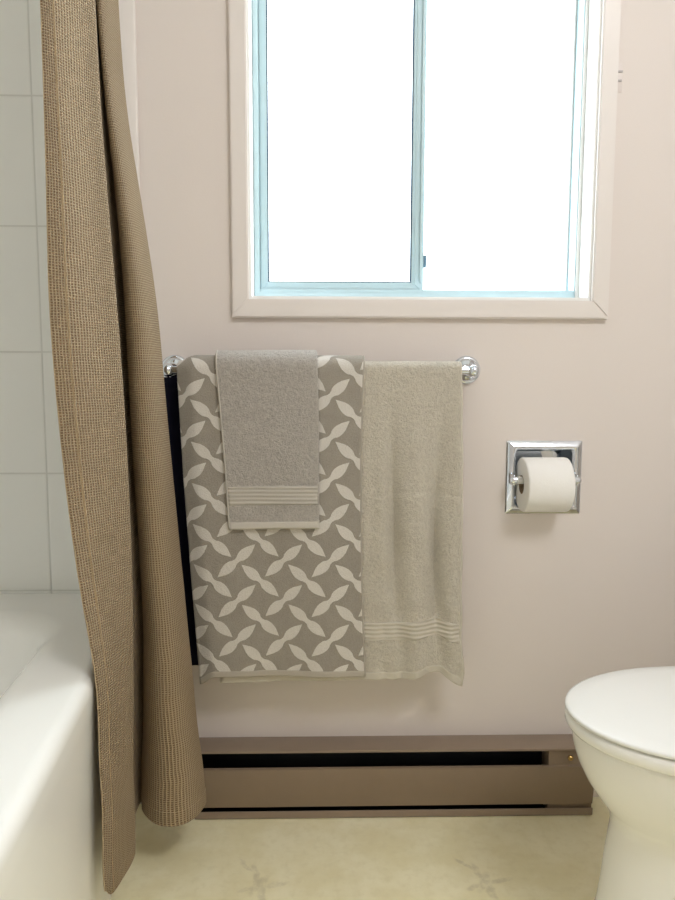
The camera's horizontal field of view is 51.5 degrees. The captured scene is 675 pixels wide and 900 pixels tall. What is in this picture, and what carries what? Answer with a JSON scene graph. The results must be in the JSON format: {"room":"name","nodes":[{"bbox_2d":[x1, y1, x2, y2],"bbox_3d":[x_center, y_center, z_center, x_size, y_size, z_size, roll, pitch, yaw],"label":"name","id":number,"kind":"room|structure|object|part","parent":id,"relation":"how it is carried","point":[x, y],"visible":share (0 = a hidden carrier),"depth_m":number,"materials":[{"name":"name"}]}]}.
{"room":"bathroom","nodes":[
{"label":"bathroom","id":0,"kind":"room"},
{"bbox_2d":[0,0,79,593],"bbox_3d":[-0.789,-0.634,1.351,0.723,2.000,0.008,0,6,-1],"label":"tiled wall","id":1,"kind":"structure","parent":0,"point":[37,551],"depth_m":1.40,"materials":[{"name":"white tile"}]},
{"bbox_2d":[110,797,609,899],"bbox_3d":[-0.026,0.936,0.277,2.440,0.100,2.500,0,6,-1],"label":"floor","id":2,"kind":"structure","parent":0,"point":[539,857],"depth_m":1.33,"materials":[{"name":"tile"}]},
{"bbox_2d":[0,593,111,899],"bbox_3d":[-0.716,0.611,0.661,0.834,0.466,1.618,0,6,-1],"label":"bathtub","id":3,"kind":"object","parent":2,"relation":"on","point":[51,810],"visible":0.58,"depth_m":0.96,"materials":[{"name":"white ceramic"}]},
{"bbox_2d":[565,666,674,899],"bbox_3d":[0.694,0.424,1.047,0.704,0.764,0.440,0,6,-1],"label":"toilet","id":4,"kind":"object","parent":2,"relation":"on","point":[621,723],"visible":1,"depth_m":1.00,"materials":[{"name":"white ceramic"}]},
{"bbox_3d":[0.577,0.405,1.042,0.468,0.021,0.327,0,6,-1],"label":"seat","id":5,"kind":"part","parent":4,"relation":"part of","materials":[{"name":"white ceramic"}]},
{"bbox_3d":[0.579,0.388,1.041,0.473,0.010,0.320,0,6,-1],"label":"lid","id":6,"kind":"part","parent":4,"relation":"part of","materials":[{"name":"white plastic"}]},
{"bbox_3d":[0.625,0.610,1.065,0.543,0.390,0.310,0,6,-1],"label":"bowl","id":7,"kind":"part","parent":4,"relation":"part of","materials":[{"name":"white ceramic"}]},
{"bbox_2d":[135,0,674,796],"bbox_3d":[-0.053,-0.443,1.461,2.440,2.600,0.140,0,6,-1],"label":"wall","id":8,"kind":"structure","parent":0,"point":[552,603],"depth_m":1.44,"materials":[{"name":"paint"}]},
{"bbox_2d":[118,0,141,803],"bbox_3d":[-0.408,-0.435,1.379,0.041,2.400,0.010,0,6,-1],"label":"trim","id":9,"kind":"structure","parent":8,"relation":"attached to","point":[127,9],"depth_m":1.34,"materials":[{"name":"white paint"}]},
{"bbox_2d":[163,355,479,383],"bbox_3d":[-0.032,-0.159,1.379,0.648,0.058,0.084,0,6,-1],"label":"towel bar","id":10,"kind":"object","parent":8,"relation":"attached to","point":[470,365],"visible":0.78,"depth_m":1.40,"materials":[{"name":"silver metal"}]},
{"bbox_3d":[-0.327,-0.156,1.363,0.026,0.026,0.065,0,6,-1],"label":"post","id":11,"kind":"part","parent":10,"relation":"part of","materials":[{"name":"silver metal"}]},
{"bbox_2d":[164,365,197,665],"bbox_3d":[-0.312,0.138,1.411,0.114,0.617,0.013,0,6,1],"label":"hanging cloth","id":12,"kind":"object","parent":10,"relation":"hanging from","point":[171,386],"visible":0.2,"depth_m":1.41,"materials":[{"name":"black fabric"}]},
{"bbox_2d":[177,355,365,683],"bbox_3d":[-0.126,0.142,1.378,0.364,0.651,0.065,0,6,-1],"label":"patterned towel","id":13,"kind":"object","parent":10,"relation":"hanging from","point":[267,602],"visible":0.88,"depth_m":1.36,"materials":[{"name":"beige fabric"}]},
{"bbox_2d":[215,350,318,529],"bbox_3d":[-0.134,-0.021,1.362,0.198,0.344,0.083,0,6,-1],"label":"hand towel","id":14,"kind":"object","parent":13,"relation":"hanging from","point":[268,400],"visible":1,"depth_m":1.32,"materials":[{"name":"grey fabric"}]},
{"bbox_2d":[220,361,464,685],"bbox_3d":[0.011,0.150,1.378,0.488,0.648,0.052,0,6,-1],"label":"bath towel","id":15,"kind":"object","parent":10,"relation":"hanging from","point":[413,452],"visible":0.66,"depth_m":1.37,"materials":[{"name":"beige fabric"}]},
{"bbox_3d":[0.263,-0.156,1.376,0.026,0.026,0.065,0,6,-1],"label":"post","id":16,"kind":"part","parent":10,"relation":"part of","materials":[{"name":"silver metal"}]},
{"bbox_2d":[195,734,593,818],"bbox_3d":[0.118,0.686,1.478,0.828,0.148,0.066,0,6,-1],"label":"baseboard heater","id":17,"kind":"object","parent":8,"relation":"attached to","point":[531,774],"visible":0.84,"depth_m":1.45,"materials":[{"name":"brown metal"}]},
{"bbox_3d":[0.118,0.688,1.506,0.828,0.137,0.012,0,6,-1],"label":"plate","id":18,"kind":"part","parent":17,"relation":"part of","materials":[{"name":"black metal"}]},
{"bbox_3d":[0.119,0.697,1.450,0.828,0.084,0.007,0,6,-1],"label":"panel","id":19,"kind":"part","parent":17,"relation":"part of","materials":[{"name":"brown metal"}]},
{"bbox_2d":[228,0,620,319],"bbox_3d":[0.168,-0.782,1.424,0.755,1.026,0.154,0,6,-1],"label":"window","id":20,"kind":"structure","parent":8,"relation":"in","point":[595,26],"depth_m":1.41,"materials":[{"name":"white paint"}]},
{"bbox_3d":[0.011,-0.784,1.431,0.342,0.912,0.025,0,6,-1],"label":"sash","id":21,"kind":"part","parent":20,"relation":"part of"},
{"bbox_3d":[0.330,-0.788,1.471,0.332,0.912,0.020,0,6,-1],"label":"sash","id":22,"kind":"part","parent":20,"relation":"part of","materials":[{"name":"white plastic"}]},
{"bbox_2d":[505,441,581,512],"bbox_3d":[0.426,0.056,1.459,0.158,0.152,0.104,0,6,-1],"label":"toilet paper holder","id":23,"kind":"object","parent":8,"relation":"attached to","point":[515,450],"visible":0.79,"depth_m":1.45,"materials":[{"name":"silver metal"}]},
{"bbox_3d":[0.355,0.060,1.426,0.014,0.022,0.040,0,6,-1],"label":"arm","id":24,"kind":"part","parent":23,"relation":"part of","materials":[{"name":"silver metal"}]},
{"bbox_2d":[515,457,575,511],"bbox_3d":[0.417,0.070,1.416,0.092,0.110,0.110,0,6,-1],"label":"toilet paper roll","id":25,"kind":"object","parent":23,"relation":"on","point":[549,485],"visible":0.96,"depth_m":1.37,"materials":[{"name":"white paper"}]},
{"bbox_3d":[0.486,0.060,1.429,0.014,0.022,0.040,0,6,-1],"label":"arm","id":26,"kind":"part","parent":23,"relation":"part of","materials":[{"name":"silver metal"}]},
{"bbox_2d":[617,63,622,91],"bbox_3d":[0.554,-0.731,1.373,0.012,0.055,0.003,0,6,-1],"label":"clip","id":27,"kind":"object","parent":8,"relation":"attached to","point":[620,68],"visible":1,"depth_m":1.37,"materials":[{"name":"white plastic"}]},
{"bbox_3d":[-0.733,-0.263,-0.295,0.760,2.400,0.100,0,6,-1],"label":"wall","id":28,"kind":"structure","parent":0,"visible":0},
{"bbox_3d":[-0.381,-1.112,0.491,0.060,0.060,1.620,0,6,-1],"label":"shower curtain rod","id":29,"kind":"object","parent":28,"relation":"attached to","visible":0},
{"bbox_2d":[40,0,205,893],"bbox_3d":[-0.343,-0.234,1.133,0.195,1.853,0.300,0,6,-1],"label":"shower curtain","id":30,"kind":"object","parent":29,"relation":"hanging from","point":[106,341],"visible":1,"depth_m":1.10,"materials":[{"name":"fabric"}]}
]}

